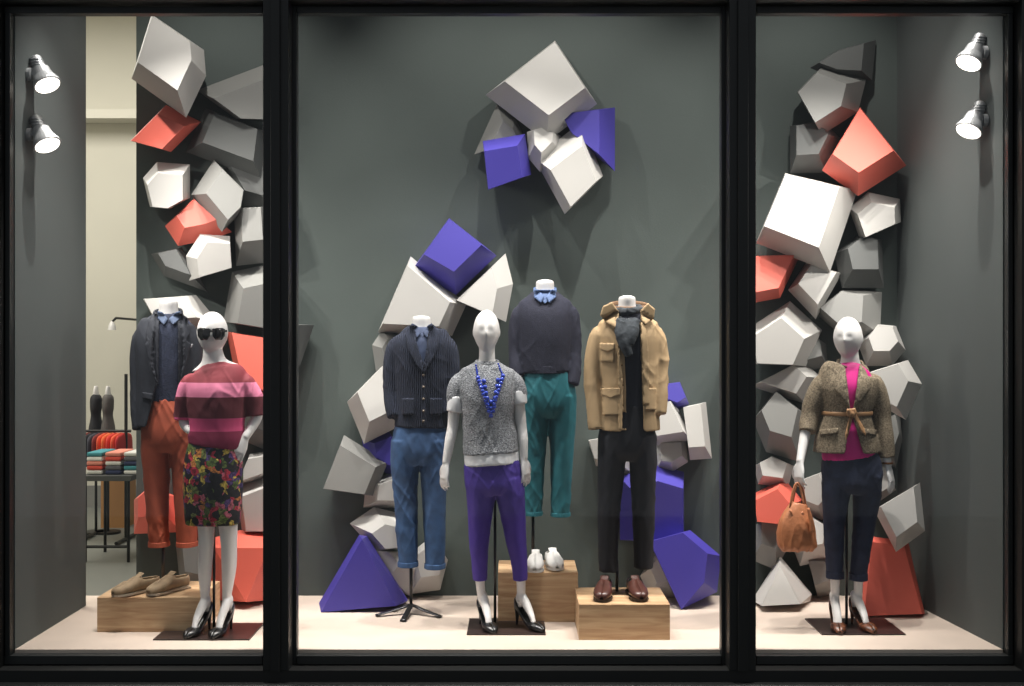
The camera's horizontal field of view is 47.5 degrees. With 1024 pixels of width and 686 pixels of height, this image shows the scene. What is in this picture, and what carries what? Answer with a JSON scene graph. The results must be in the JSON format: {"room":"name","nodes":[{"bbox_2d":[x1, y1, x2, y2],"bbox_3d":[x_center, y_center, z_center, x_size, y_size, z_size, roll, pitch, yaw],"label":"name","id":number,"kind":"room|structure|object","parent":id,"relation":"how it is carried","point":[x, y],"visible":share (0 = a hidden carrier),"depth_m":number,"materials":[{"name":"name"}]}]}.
{"room":"shop","nodes":[
{"label":"shop","id":0,"kind":"room"},
{"bbox_2d":[14,16,85,652],"bbox_3d":[-2.611,-0.660,6.500,0.098,4.720,1.000,0,0,0],"label":"wall","id":1,"kind":"structure","parent":0,"point":[50,187],"depth_m":6.46,"materials":[{"name":"paint"}]},
{"bbox_2d":[26,55,60,93],"bbox_3d":[-2.484,-1.430,6.164,0.181,0.206,0.151,0,0,0],"label":"spotlight fixture","id":2,"kind":"object","parent":1,"relation":"attached to","point":[44,80],"visible":1,"depth_m":6.14,"materials":[{"name":"silver metal"}]},
{"bbox_2d":[26,114,60,152],"bbox_3d":[-2.484,-1.113,6.164,0.181,0.206,0.151,0,0,0],"label":"spotlight fixture","id":3,"kind":"object","parent":1,"relation":"attached to","point":[44,140],"visible":1,"depth_m":6.14,"materials":[{"name":"silver metal"}]},
{"bbox_2d":[86,16,135,484],"bbox_3d":[-1.750,-1.060,12.150,9.500,5.520,0.100,0,0,0],"label":"wall","id":4,"kind":"structure","parent":0,"point":[110,40],"depth_m":12.10,"materials":[{"name":"paint"}]},
{"bbox_2d":[86,109,135,123],"bbox_3d":[-3.250,-2.325,11.950,6.500,0.090,0.300,0,0,0],"label":"beam","id":5,"kind":"structure","parent":4,"relation":"attached to","point":[93,116],"depth_m":11.80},
{"bbox_2d":[86,507,135,595],"bbox_3d":[-1.750,1.750,9.780,9.500,0.100,4.840,0,0,0],"label":"floor","id":6,"kind":"structure","parent":0,"point":[105,571],"depth_m":9.06,"materials":[{"name":"concrete"}]},
{"bbox_2d":[87,386,103,534],"bbox_3d":[-3.717,1.042,10.400,0.217,1.316,0.217,0,0,45],"label":"mannequin","id":7,"kind":"object","parent":6,"relation":"on","point":[95,423],"visible":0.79,"depth_m":10.35},
{"bbox_2d":[95,386,120,534],"bbox_3d":[-3.610,1.042,10.400,0.217,1.316,0.217,0,0,45],"label":"mannequin","id":8,"kind":"object","parent":6,"relation":"on","point":[108,423],"visible":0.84,"depth_m":10.35},
{"bbox_2d":[86,374,135,544],"bbox_3d":[-3.483,0.983,10.000,0.419,1.434,0.500,0,0,0],"label":"clothes rack","id":9,"kind":"object","parent":6,"relation":"on","point":[94,441],"visible":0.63,"depth_m":9.96,"materials":[{"name":"black metal"}]},
{"bbox_2d":[86,473,135,561],"bbox_3d":[-3.143,1.364,9.250,0.394,0.672,0.500,0,0,0],"label":"display table","id":10,"kind":"object","parent":6,"relation":"on","point":[104,477],"visible":0.57,"depth_m":9.02,"materials":[{"name":"grey"}]},
{"bbox_2d":[87,449,135,473],"bbox_3d":[-3.113,0.939,9.240,0.415,0.172,0.320,0,0,0],"label":"folded clothes","id":11,"kind":"object","parent":10,"relation":"on","point":[101,461],"visible":0.77,"depth_m":9.08,"materials":[{"name":"multicoloured"}]},
{"bbox_2d":[101,480,135,527],"bbox_3d":[-3.667,1.480,10.850,0.227,0.440,0.300,0,0,0],"label":"cardboard box","id":12,"kind":"object","parent":6,"relation":"on","point":[116,488],"visible":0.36,"depth_m":10.70,"materials":[{"name":"brown"}]},
{"bbox_2d":[15,596,1002,652],"bbox_3d":[0.000,1.640,6.640,5.500,0.120,1.280,0,0,0],"label":"floor","id":13,"kind":"structure","parent":0,"point":[694,628],"depth_m":6.29,"materials":[{"name":"paint"}]},
{"bbox_2d":[97,581,219,631],"bbox_3d":[-1.986,1.484,6.580,0.563,0.189,0.440,0,0,0],"label":"wooden box","id":14,"kind":"object","parent":13,"relation":"on","point":[174,611],"visible":0.71,"depth_m":6.36,"materials":[{"name":"brown wood"}]},
{"bbox_2d":[111,571,190,596],"bbox_3d":[-1.993,1.333,6.463,0.214,0.112,0.436,0,0,44],"label":"shoes","id":15,"kind":"object","parent":14,"relation":"on","point":[169,583],"visible":1,"depth_m":6.43,"materials":[{"name":"beige"}]},
{"bbox_2d":[129,300,201,577],"bbox_3d":[-1.990,0.569,6.695,0.412,1.631,0.304,0,0,0],"label":"mannequin","id":16,"kind":"object","parent":14,"relation":"on","point":[165,347],"visible":0.78,"depth_m":6.60},
{"bbox_2d":[153,312,262,639],"bbox_3d":[-1.632,0.704,6.355,0.549,1.749,0.371,0,0,0],"label":"mannequin","id":17,"kind":"object","parent":13,"relation":"on","point":[213,402],"visible":1,"depth_m":6.26},
{"bbox_2d":[211,530,262,601],"bbox_3d":[-1.658,1.364,7.078,0.461,0.427,0.396,0,0,0],"label":"geometric polyhedron","id":18,"kind":"object","parent":13,"relation":"on","point":[248,582],"visible":0.41,"depth_m":6.90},
{"bbox_2d":[319,535,407,611],"bbox_3d":[-0.901,1.363,7.030,0.540,0.429,0.420,0,0,0],"label":"geometric polyhedron","id":19,"kind":"object","parent":13,"relation":"on","point":[363,580],"visible":1,"depth_m":6.82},
{"bbox_2d":[376,550,414,594],"bbox_3d":[-0.736,1.410,7.171,0.457,0.303,0.209,0,0,0],"label":"geometric polyhedron","id":20,"kind":"object","parent":13,"relation":"on","point":[390,558],"visible":0.21,"depth_m":7.09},
{"bbox_2d":[350,507,396,549],"bbox_3d":[-0.834,1.145,7.152,0.327,0.268,0.248,0,0,0],"label":"geometric polyhedron","id":21,"kind":"object","parent":20,"relation":"on","point":[378,524],"visible":0.74,"depth_m":7.08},
{"bbox_2d":[413,543,447,593],"bbox_3d":[-0.541,1.379,7.191,0.283,0.349,0.169,0,0,0],"label":"geometric polyhedron","id":22,"kind":"object","parent":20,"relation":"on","point":[425,580],"visible":0.43,"depth_m":7.14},
{"bbox_2d":[375,316,459,621],"bbox_3d":[-0.550,0.710,6.769,0.440,1.736,0.343,0,0,-40],"label":"mannequin","id":23,"kind":"object","parent":13,"relation":"on","point":[420,362],"visible":0.93,"depth_m":6.70},
{"bbox_2d":[440,310,545,634],"bbox_3d":[-0.110,0.698,6.468,0.586,1.762,0.365,0,0,0],"label":"mannequin","id":24,"kind":"object","parent":13,"relation":"on","point":[490,396],"visible":1,"depth_m":6.38},
{"bbox_2d":[498,560,577,621],"bbox_3d":[0.147,1.440,6.780,0.453,0.279,0.380,0,0,0],"label":"wooden box","id":25,"kind":"object","parent":13,"relation":"on","point":[551,594],"visible":0.82,"depth_m":6.59,"materials":[{"name":"brown wood"}]},
{"bbox_2d":[508,279,581,552],"bbox_3d":[0.193,0.465,6.800,0.429,1.668,0.276,0,0,-4],"label":"mannequin","id":26,"kind":"object","parent":25,"relation":"on","point":[545,343],"visible":0.93,"depth_m":6.71},
{"bbox_2d":[527,547,563,572],"bbox_3d":[0.188,1.243,6.700,0.219,0.111,0.315,0,0,0],"label":"sneakers","id":27,"kind":"object","parent":25,"relation":"on","point":[554,561],"visible":0.98,"depth_m":6.63,"materials":[{"name":"white fabric"}]},
{"bbox_2d":[575,587,669,639],"bbox_3d":[0.598,1.484,6.405,0.484,0.189,0.430,0,0,0],"label":"wooden box","id":28,"kind":"object","parent":13,"relation":"on","point":[620,618],"visible":0.98,"depth_m":6.19,"materials":[{"name":"brown wood"}]},
{"bbox_2d":[593,575,648,601],"bbox_3d":[0.588,1.333,6.368,0.298,0.111,0.303,0,0,0],"label":"leather brogues","id":29,"kind":"object","parent":28,"relation":"on","point":[636,590],"visible":1,"depth_m":6.29,"materials":[{"name":"brown"}]},
{"bbox_2d":[584,295,669,591],"bbox_3d":[0.635,0.563,6.458,0.471,1.644,0.312,0,0,0],"label":"mannequin","id":30,"kind":"object","parent":28,"relation":"on","point":[626,360],"visible":1,"depth_m":6.38},
{"bbox_2d":[640,553,674,596],"bbox_3d":[0.926,1.433,7.197,0.258,0.288,0.158,0,0,0],"label":"geometric polyhedron","id":31,"kind":"object","parent":13,"relation":"on","point":[654,577],"visible":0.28,"depth_m":7.14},
{"bbox_2d":[653,530,718,608],"bbox_3d":[1.044,1.353,7.077,0.441,0.449,0.398,0,0,0],"label":"geometric polyhedron","id":32,"kind":"object","parent":13,"relation":"on","point":[690,566],"visible":0.88,"depth_m":6.91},
{"bbox_2d":[620,465,683,540],"bbox_3d":[0.868,0.988,7.143,0.406,0.512,0.266,0,0,0],"label":"geometric polyhedron","id":33,"kind":"object","parent":32,"relation":"on","point":[669,491],"visible":0.6,"depth_m":7.06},
{"bbox_2d":[657,441,687,470],"bbox_3d":[0.985,0.699,7.183,0.196,0.189,0.187,0,0,0],"label":"geometric polyhedron","id":34,"kind":"object","parent":33,"relation":"on","point":[671,456],"visible":0.89,"depth_m":7.11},
{"bbox_2d":[756,557,811,605],"bbox_3d":[1.647,1.438,7.048,0.366,0.278,0.456,0,0,0],"label":"geometric polyhedron","id":35,"kind":"object","parent":13,"relation":"on","point":[781,586],"visible":0.85,"depth_m":6.88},
{"bbox_2d":[756,522,784,567],"bbox_3d":[1.595,1.221,7.141,0.257,0.325,0.270,0,0,0],"label":"geometric polyhedron","id":36,"kind":"object","parent":35,"relation":"on","point":[768,552],"visible":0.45,"depth_m":7.05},
{"bbox_2d":[809,560,839,597],"bbox_3d":[1.917,1.451,7.171,0.217,0.253,0.210,0,0,0],"label":"geometric polyhedron","id":37,"kind":"object","parent":13,"relation":"on","point":[822,584],"visible":0.75,"depth_m":7.08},
{"bbox_2d":[792,317,905,634],"bbox_3d":[1.837,0.717,6.464,0.582,1.724,0.373,0,0,0],"label":"mannequin","id":38,"kind":"object","parent":13,"relation":"on","point":[839,404],"visible":1,"depth_m":6.39},
{"bbox_2d":[776,482,816,552],"bbox_3d":[1.557,0.953,6.355,0.223,0.386,0.157,0,0,0],"label":"handbag","id":39,"kind":"object","parent":38,"relation":"hanging from","point":[796,531],"visible":1,"depth_m":6.31,"materials":[{"name":"orange leather"}]},
{"bbox_2d":[862,537,924,615],"bbox_3d":[2.210,1.351,6.820,0.390,0.453,0.280,0,0,0],"label":"geometric polyhedron","id":40,"kind":"object","parent":13,"relation":"on","point":[891,587],"visible":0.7,"depth_m":6.69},
{"bbox_2d":[877,483,924,551],"bbox_3d":[2.240,1.005,6.694,0.283,0.386,0.231,0,0,0],"label":"geometric polyhedron","id":41,"kind":"object","parent":40,"relation":"on","point":[901,517],"visible":0.96,"depth_m":6.63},
{"bbox_2d":[0,0,1023,681],"bbox_3d":[0.000,-0.670,5.930,10.000,5.500,0.140,0,0,0],"label":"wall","id":42,"kind":"structure","parent":0,"point":[8,673],"depth_m":5.88,"materials":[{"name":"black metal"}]},
{"bbox_2d":[4,6,262,654],"bbox_3d":[-1.936,-0.062,5.980,1.321,3.320,0.060,0,0,0],"label":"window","id":43,"kind":"structure","parent":42,"relation":"in","point":[10,12],"depth_m":5.95,"materials":[{"name":"black metal"}]},
{"bbox_2d":[4,653,262,664],"bbox_3d":[-1.936,1.621,5.980,1.321,0.046,0.060,0,0,0],"label":"frame","id":44,"kind":"object","parent":42,"relation":"on","point":[15,658],"visible":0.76,"depth_m":5.95,"materials":[{"name":"black metal"}]},
{"bbox_2d":[263,0,292,671],"bbox_3d":[-1.188,-0.039,5.933,0.129,3.376,0.195,0,0,0],"label":"post","id":45,"kind":"object","parent":42,"relation":"on","point":[286,9],"depth_m":5.85,"materials":[{"name":"black metal"}]},
{"bbox_2d":[292,6,298,664],"bbox_3d":[-1.188,-0.039,5.990,0.170,3.376,0.060,0,0,0],"label":"rebate","id":46,"kind":"object","parent":45,"relation":"attached to","point":[295,15],"visible":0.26,"depth_m":5.96,"materials":[{"name":"black metal"}]},
{"bbox_2d":[297,653,720,664],"bbox_3d":[-0.015,1.621,5.980,2.171,0.046,0.060,0,0,0],"label":"frame","id":47,"kind":"object","parent":42,"relation":"on","point":[302,658],"visible":1,"depth_m":5.95,"materials":[{"name":"black metal"}]},
{"bbox_2d":[297,6,720,15],"bbox_3d":[-0.015,-1.704,5.980,2.171,0.036,0.060,0,0,0],"label":"window","id":48,"kind":"structure","parent":42,"relation":"in","point":[301,10],"depth_m":5.95,"materials":[{"name":"black metal"}]},
{"bbox_2d":[0,682,1023,685],"bbox_3d":[0.000,1.787,5.830,6.000,0.162,0.060,0,0,0],"label":"sill","id":49,"kind":"structure","parent":42,"relation":"attached to","point":[1,683],"depth_m":5.83,"materials":[{"name":"black metal"}]},
{"bbox_2d":[725,0,755,671],"bbox_3d":[1.160,-0.039,5.933,0.134,3.376,0.195,0,0,0],"label":"post","id":50,"kind":"object","parent":42,"relation":"on","point":[731,9],"depth_m":5.85,"materials":[{"name":"black metal"}]},
{"bbox_2d":[719,6,724,664],"bbox_3d":[1.160,-0.039,5.990,0.175,3.376,0.060,0,0,0],"label":"rebate","id":51,"kind":"object","parent":50,"relation":"attached to","point":[722,15],"visible":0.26,"depth_m":5.96,"materials":[{"name":"black metal"}]},
{"bbox_2d":[756,6,1013,654],"bbox_3d":[1.907,-0.062,5.980,1.316,3.320,0.060,0,0,0],"label":"window","id":52,"kind":"structure","parent":42,"relation":"in","point":[1007,12],"depth_m":5.95,"materials":[{"name":"black metal"}]},
{"bbox_2d":[756,653,1013,664],"bbox_3d":[1.907,1.621,5.980,1.316,0.046,0.060,0,0,0],"label":"frame","id":53,"kind":"object","parent":42,"relation":"on","point":[761,658],"visible":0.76,"depth_m":5.95,"materials":[{"name":"black metal"}]},
{"bbox_2d":[136,16,896,595],"bbox_3d":[0.050,-0.660,7.320,4.800,4.720,0.080,0,0,0],"label":"wall","id":54,"kind":"structure","parent":0,"point":[395,112],"depth_m":7.28,"materials":[{"name":"paint"}]},
{"bbox_2d":[134,492,175,533],"bbox_3d":[-2.187,1.033,7.146,0.316,0.289,0.261,0,0,0],"label":"geometric polyhedron","id":55,"kind":"object","parent":54,"relation":"attached to","point":[140,522],"visible":0.5,"depth_m":7.10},
{"bbox_2d":[131,105,200,151],"bbox_3d":[-2.125,-1.313,7.120,0.440,0.305,0.313,0,0,0],"label":"geometric polyhedron","id":56,"kind":"object","parent":54,"relation":"attached to","point":[168,128],"visible":1,"depth_m":6.99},
{"bbox_2d":[143,162,189,208],"bbox_3d":[-2.129,-0.964,7.139,0.296,0.304,0.274,0,0,0],"label":"geometric polyhedron","id":57,"kind":"object","parent":54,"relation":"attached to","point":[167,185],"visible":1,"depth_m":7.01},
{"bbox_2d":[131,16,205,116],"bbox_3d":[-2.081,-1.689,7.043,0.474,0.688,0.465,0,0,0],"label":"geometric polyhedron","id":58,"kind":"object","parent":54,"relation":"attached to","point":[169,65],"visible":0.93,"depth_m":6.91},
{"bbox_2d":[143,295,209,326],"bbox_3d":[-2.033,-0.188,7.124,0.518,0.216,0.304,0,0,0],"label":"geometric polyhedron","id":59,"kind":"object","parent":54,"relation":"attached to","point":[192,307],"visible":0.54,"depth_m":7.04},
{"bbox_2d":[151,247,207,291],"bbox_3d":[-2.056,-0.455,7.173,0.371,0.283,0.206,0,0,0],"label":"geometric polyhedron","id":60,"kind":"object","parent":54,"relation":"attached to","point":[172,263],"visible":0.92,"depth_m":7.11,"materials":[{"name":"grey"}]},
{"bbox_2d":[165,198,230,245],"bbox_3d":[-1.931,-0.747,7.165,0.418,0.303,0.221,0,0,0],"label":"geometric polyhedron","id":61,"kind":"object","parent":60,"relation":"on","point":[193,220],"visible":0.86,"depth_m":7.08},
{"bbox_2d":[191,161,243,231],"bbox_3d":[-1.787,-0.902,7.110,0.350,0.450,0.332,0,0,0],"label":"geometric polyhedron","id":62,"kind":"object","parent":61,"relation":"on","point":[216,192],"visible":1,"depth_m":6.98,"materials":[{"name":"white"}]},
{"bbox_2d":[186,234,231,280],"bbox_3d":[-1.842,-0.523,7.109,0.317,0.284,0.334,0,0,0],"label":"geometric polyhedron","id":63,"kind":"object","parent":60,"relation":"on","point":[209,254],"visible":1,"depth_m":6.97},
{"bbox_2d":[176,546,198,580],"bbox_3d":[-1.955,1.373,7.164,0.270,0.317,0.225,0,0,0],"label":"geometric polyhedron","id":64,"kind":"object","parent":54,"relation":"attached to","point":[187,558],"visible":0.29,"depth_m":7.09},
{"bbox_2d":[186,108,262,177],"bbox_3d":[-1.764,-1.232,7.164,0.510,0.462,0.224,0,0,0],"label":"geometric polyhedron","id":65,"kind":"object","parent":54,"relation":"attached to","point":[224,140],"visible":0.96,"depth_m":7.10,"materials":[{"name":"grey"}]},
{"bbox_2d":[199,65,262,119],"bbox_3d":[-1.720,-1.546,7.154,0.459,0.379,0.243,0,0,0],"label":"geometric polyhedron","id":66,"kind":"object","parent":54,"relation":"attached to","point":[240,96],"visible":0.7,"depth_m":7.06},
{"bbox_2d":[224,265,262,327],"bbox_3d":[-1.613,-0.283,7.133,0.326,0.405,0.287,0,0,0],"label":"geometric polyhedron","id":67,"kind":"object","parent":54,"relation":"attached to","point":[244,306],"visible":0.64,"depth_m":7.01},
{"bbox_2d":[227,332,262,392],"bbox_3d":[-1.617,0.170,7.129,0.306,0.483,0.293,0,0,0],"label":"geometric polyhedron","id":68,"kind":"object","parent":54,"relation":"attached to","point":[246,350],"visible":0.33,"depth_m":7.01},
{"bbox_2d":[234,207,262,265],"bbox_3d":[-1.595,-0.660,7.141,0.249,0.376,0.269,0,0,0],"label":"geometric polyhedron","id":69,"kind":"object","parent":54,"relation":"attached to","point":[249,222],"visible":0.7,"depth_m":7.04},
{"bbox_2d":[222,167,262,207],"bbox_3d":[-1.670,-0.976,7.195,0.364,0.358,0.163,0,0,0],"label":"geometric polyhedron","id":70,"kind":"object","parent":69,"relation":"on","point":[252,185],"visible":0.34,"depth_m":7.14,"materials":[{"name":"grey"}]},
{"bbox_2d":[241,478,262,531],"bbox_3d":[-1.585,0.986,7.166,0.247,0.376,0.220,0,0,0],"label":"geometric polyhedron","id":71,"kind":"object","parent":54,"relation":"attached to","point":[252,499],"visible":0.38,"depth_m":7.07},
{"bbox_2d":[243,452,262,483],"bbox_3d":[-1.586,0.774,7.169,0.238,0.225,0.213,0,0,0],"label":"geometric polyhedron","id":72,"kind":"object","parent":54,"relation":"attached to","point":[253,469],"visible":0.5,"depth_m":7.07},
{"bbox_2d":[262,324,313,365],"bbox_3d":[-1.390,0.085,7.161,0.326,0.432,0.230,0,0,0],"label":"geometric polyhedron","id":73,"kind":"object","parent":54,"relation":"attached to","point":[305,331],"visible":0.28,"depth_m":7.16,"materials":[{"name":"grey"}]},
{"bbox_2d":[323,435,386,495],"bbox_3d":[-0.966,0.755,7.166,0.407,0.369,0.221,0,0,0],"label":"geometric polyhedron","id":74,"kind":"object","parent":54,"relation":"attached to","point":[354,469],"visible":1,"depth_m":7.09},
{"bbox_2d":[347,366,394,443],"bbox_3d":[-0.863,0.378,7.134,0.308,0.482,0.283,0,0,0],"label":"geometric polyhedron","id":75,"kind":"object","parent":54,"relation":"attached to","point":[367,407],"visible":0.75,"depth_m":7.04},
{"bbox_2d":[362,432,392,473],"bbox_3d":[-0.805,0.698,7.203,0.250,0.311,0.147,0,0,0],"label":"geometric polyhedron","id":76,"kind":"object","parent":54,"relation":"attached to","point":[380,447],"visible":0.42,"depth_m":7.15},
{"bbox_2d":[363,474,394,507],"bbox_3d":[-0.796,0.909,7.183,0.249,0.236,0.186,0,0,0],"label":"geometric polyhedron","id":77,"kind":"object","parent":54,"relation":"attached to","point":[382,497],"visible":0.5,"depth_m":7.12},
{"bbox_2d":[372,332,396,371],"bbox_3d":[-0.771,0.050,7.189,0.191,0.261,0.174,0,0,0],"label":"geometric polyhedron","id":78,"kind":"object","parent":54,"relation":"attached to","point":[379,345],"visible":0.45,"depth_m":7.16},
{"bbox_2d":[378,257,465,335],"bbox_3d":[-0.555,-0.290,7.128,0.552,0.493,0.295,0,0,0],"label":"geometric polyhedron","id":79,"kind":"object","parent":54,"relation":"attached to","point":[417,293],"visible":0.84,"depth_m":7.01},
{"bbox_2d":[415,218,495,294],"bbox_3d":[-0.354,-0.532,7.121,0.519,0.478,0.311,0,0,0],"label":"geometric polyhedron","id":80,"kind":"object","parent":54,"relation":"attached to","point":[454,257],"visible":0.96,"depth_m":7.00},
{"bbox_2d":[457,253,512,321],"bbox_3d":[-0.171,-0.340,7.128,0.355,0.424,0.297,0,0,0],"label":"geometric polyhedron","id":81,"kind":"object","parent":54,"relation":"attached to","point":[492,291],"visible":0.87,"depth_m":7.02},
{"bbox_2d":[475,104,522,153],"bbox_3d":[-0.080,-1.324,7.192,0.309,0.308,0.168,0,0,0],"label":"geometric polyhedron","id":82,"kind":"object","parent":54,"relation":"attached to","point":[501,124],"visible":0.61,"depth_m":7.16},
{"bbox_2d":[483,134,530,189],"bbox_3d":[-0.031,-1.098,7.114,0.296,0.344,0.324,0,0,0],"label":"geometric polyhedron","id":83,"kind":"object","parent":54,"relation":"attached to","point":[506,158],"visible":1,"depth_m":6.99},
{"bbox_2d":[486,41,596,133],"bbox_3d":[0.179,-1.547,7.107,0.683,0.640,0.338,0,0,0],"label":"geometric polyhedron","id":84,"kind":"object","parent":54,"relation":"attached to","point":[542,93],"visible":0.92,"depth_m":6.98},
{"bbox_2d":[527,128,560,171],"bbox_3d":[0.197,-1.188,7.138,0.209,0.296,0.276,0,0,0],"label":"geometric polyhedron","id":85,"kind":"object","parent":54,"relation":"attached to","point":[540,142],"visible":0.84,"depth_m":7.04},
{"bbox_2d":[541,131,602,213],"bbox_3d":[0.346,-1.072,7.115,0.423,0.565,0.322,0,0,0],"label":"geometric polyhedron","id":86,"kind":"object","parent":54,"relation":"attached to","point":[571,169],"visible":0.91,"depth_m":6.96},
{"bbox_2d":[565,108,614,170],"bbox_3d":[0.466,-1.256,7.138,0.339,0.397,0.275,0,0,0],"label":"geometric polyhedron","id":87,"kind":"object","parent":54,"relation":"attached to","point":[597,126],"visible":0.84,"depth_m":7.04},
{"bbox_2d":[655,401,686,445],"bbox_3d":[0.987,0.493,7.143,0.245,0.282,0.266,0,0,0],"label":"geometric polyhedron","id":88,"kind":"object","parent":54,"relation":"attached to","point":[672,424],"visible":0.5,"depth_m":7.04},
{"bbox_2d":[668,382,688,409],"bbox_3d":[1.013,0.334,7.178,0.168,0.185,0.196,0,0,0],"label":"geometric polyhedron","id":89,"kind":"object","parent":88,"relation":"on","point":[676,395],"visible":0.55,"depth_m":7.10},
{"bbox_2d":[683,402,711,459],"bbox_3d":[1.133,0.542,7.147,0.186,0.354,0.259,0,0,0],"label":"geometric polyhedron","id":90,"kind":"object","parent":54,"relation":"attached to","point":[696,418],"visible":1,"depth_m":7.05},
{"bbox_2d":[756,255,797,301],"bbox_3d":[1.606,-0.392,7.102,0.342,0.309,0.348,0,0,0],"label":"geometric polyhedron","id":91,"kind":"object","parent":54,"relation":"attached to","point":[773,272],"visible":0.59,"depth_m":6.97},
{"bbox_2d":[756,391,800,460],"bbox_3d":[1.661,0.509,7.126,0.348,0.435,0.300,0,0,0],"label":"geometric polyhedron","id":92,"kind":"object","parent":54,"relation":"attached to","point":[777,422],"visible":0.77,"depth_m":7.02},
{"bbox_2d":[756,482,801,523],"bbox_3d":[1.614,0.973,7.112,0.313,0.290,0.328,0,0,0],"label":"geometric polyhedron","id":93,"kind":"object","parent":54,"relation":"attached to","point":[771,501],"visible":0.63,"depth_m":6.98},
{"bbox_2d":[756,456,793,485],"bbox_3d":[1.614,0.789,7.156,0.245,0.201,0.240,0,0,0],"label":"geometric polyhedron","id":94,"kind":"object","parent":93,"relation":"on","point":[772,470],"visible":0.89,"depth_m":7.06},
{"bbox_2d":[756,365,817,402],"bbox_3d":[1.693,0.240,7.147,0.430,0.270,0.258,0,0,0],"label":"geometric polyhedron","id":95,"kind":"object","parent":54,"relation":"attached to","point":[793,382],"visible":0.68,"depth_m":7.04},
{"bbox_2d":[756,301,821,365],"bbox_3d":[1.671,-0.058,7.111,0.441,0.398,0.331,0,0,0],"label":"geometric polyhedron","id":96,"kind":"object","parent":95,"relation":"on","point":[786,336],"visible":0.89,"depth_m":6.97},
{"bbox_2d":[806,339,826,369],"bbox_3d":[1.874,0.049,7.183,0.162,0.260,0.186,0,0,0],"label":"geometric polyhedron","id":97,"kind":"object","parent":95,"relation":"on","point":[817,358],"visible":0.58,"depth_m":7.12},
{"bbox_2d":[756,173,855,271],"bbox_3d":[1.799,-0.737,7.045,0.636,0.624,0.463,0,0,0],"label":"geometric polyhedron","id":98,"kind":"object","parent":54,"relation":"attached to","point":[807,218],"visible":0.96,"depth_m":6.91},
{"bbox_2d":[790,122,840,173],"bbox_3d":[1.876,-1.213,7.154,0.319,0.339,0.245,0,0,0],"label":"geometric polyhedron","id":99,"kind":"object","parent":98,"relation":"on","point":[811,147],"visible":0.83,"depth_m":7.07,"materials":[{"name":"grey"}]},
{"bbox_2d":[795,516,824,565],"bbox_3d":[1.851,1.211,7.143,0.272,0.310,0.266,0,0,0],"label":"geometric polyhedron","id":100,"kind":"object","parent":54,"relation":"attached to","point":[803,557],"visible":0.24,"depth_m":7.06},
{"bbox_2d":[801,473,822,519],"bbox_3d":[1.887,0.941,7.154,0.238,0.296,0.245,0,0,0],"label":"geometric polyhedron","id":101,"kind":"object","parent":100,"relation":"on","point":[813,490],"visible":0.41,"depth_m":7.04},
{"bbox_2d":[788,263,839,318],"bbox_3d":[1.857,-0.318,7.116,0.341,0.347,0.320,0,0,0],"label":"geometric polyhedron","id":102,"kind":"object","parent":54,"relation":"attached to","point":[813,285],"visible":0.96,"depth_m":6.99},
{"bbox_2d":[797,68,865,130],"bbox_3d":[1.951,-1.498,7.123,0.455,0.455,0.307,0,0,0],"label":"geometric polyhedron","id":103,"kind":"object","parent":54,"relation":"attached to","point":[830,98],"visible":0.89,"depth_m":7.01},
{"bbox_2d":[811,40,875,79],"bbox_3d":[2.053,-1.756,7.176,0.426,0.262,0.200,0,0,0],"label":"geometric polyhedron","id":104,"kind":"object","parent":54,"relation":"attached to","point":[857,60],"visible":0.86,"depth_m":7.10,"materials":[{"name":"grey"}]},
{"bbox_2d":[818,288,881,336],"bbox_3d":[2.069,-0.179,7.121,0.411,0.322,0.310,0,0,0],"label":"geometric polyhedron","id":105,"kind":"object","parent":54,"relation":"attached to","point":[864,306],"visible":0.73,"depth_m":7.03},
{"bbox_2d":[835,236,883,287],"bbox_3d":[2.136,-0.505,7.141,0.315,0.340,0.270,0,0,0],"label":"geometric polyhedron","id":106,"kind":"object","parent":105,"relation":"on","point":[859,263],"visible":0.93,"depth_m":7.06,"materials":[{"name":"grey"}]},
{"bbox_2d":[850,192,900,237],"bbox_3d":[2.234,-0.781,7.143,0.320,0.295,0.266,0,0,0],"label":"geometric polyhedron","id":107,"kind":"object","parent":106,"relation":"on","point":[872,213],"visible":0.93,"depth_m":7.01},
{"bbox_2d":[822,108,905,195],"bbox_3d":[2.142,-1.170,7.081,0.510,0.560,0.389,0,0,0],"label":"geometric polyhedron","id":108,"kind":"object","parent":54,"relation":"attached to","point":[863,158],"visible":1,"depth_m":6.93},
{"bbox_2d":[860,324,904,365],"bbox_3d":[2.259,0.012,7.113,0.291,0.257,0.326,0,0,0],"label":"geometric polyhedron","id":109,"kind":"object","parent":54,"relation":"attached to","point":[883,346],"visible":0.88,"depth_m":6.99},
{"bbox_2d":[880,414,901,467],"bbox_3d":[2.308,0.597,7.149,0.194,0.340,0.253,0,0,0],"label":"geometric polyhedron","id":110,"kind":"object","parent":54,"relation":"attached to","point":[896,420],"visible":0.43,"depth_m":7.08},
{"bbox_2d":[870,360,921,419],"bbox_3d":[2.226,0.274,6.759,0.325,0.348,0.223,0,0,0],"label":"geometric polyhedron","id":111,"kind":"object","parent":54,"relation":"attached to","point":[901,381],"visible":0.71,"depth_m":6.68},
{"bbox_2d":[897,16,1003,652],"bbox_3d":[2.555,-0.660,6.640,0.189,4.720,1.299,0,0,-4],"label":"wall","id":112,"kind":"structure","parent":0,"point":[950,186],"depth_m":6.54,"materials":[{"name":"paint"}]},
{"bbox_2d":[955,33,988,71],"bbox_3d":[2.442,-1.547,6.164,0.181,0.206,0.151,0,0,0],"label":"spotlight fixture","id":113,"kind":"object","parent":112,"relation":"attached to","point":[970,59],"visible":1,"depth_m":6.14,"materials":[{"name":"silver metal"}]},
{"bbox_2d":[955,100,988,138],"bbox_3d":[2.442,-1.187,6.164,0.181,0.206,0.151,0,0,0],"label":"spotlight fixture","id":114,"kind":"object","parent":112,"relation":"attached to","point":[971,126],"visible":1,"depth_m":6.14,"materials":[{"name":"silver metal"}]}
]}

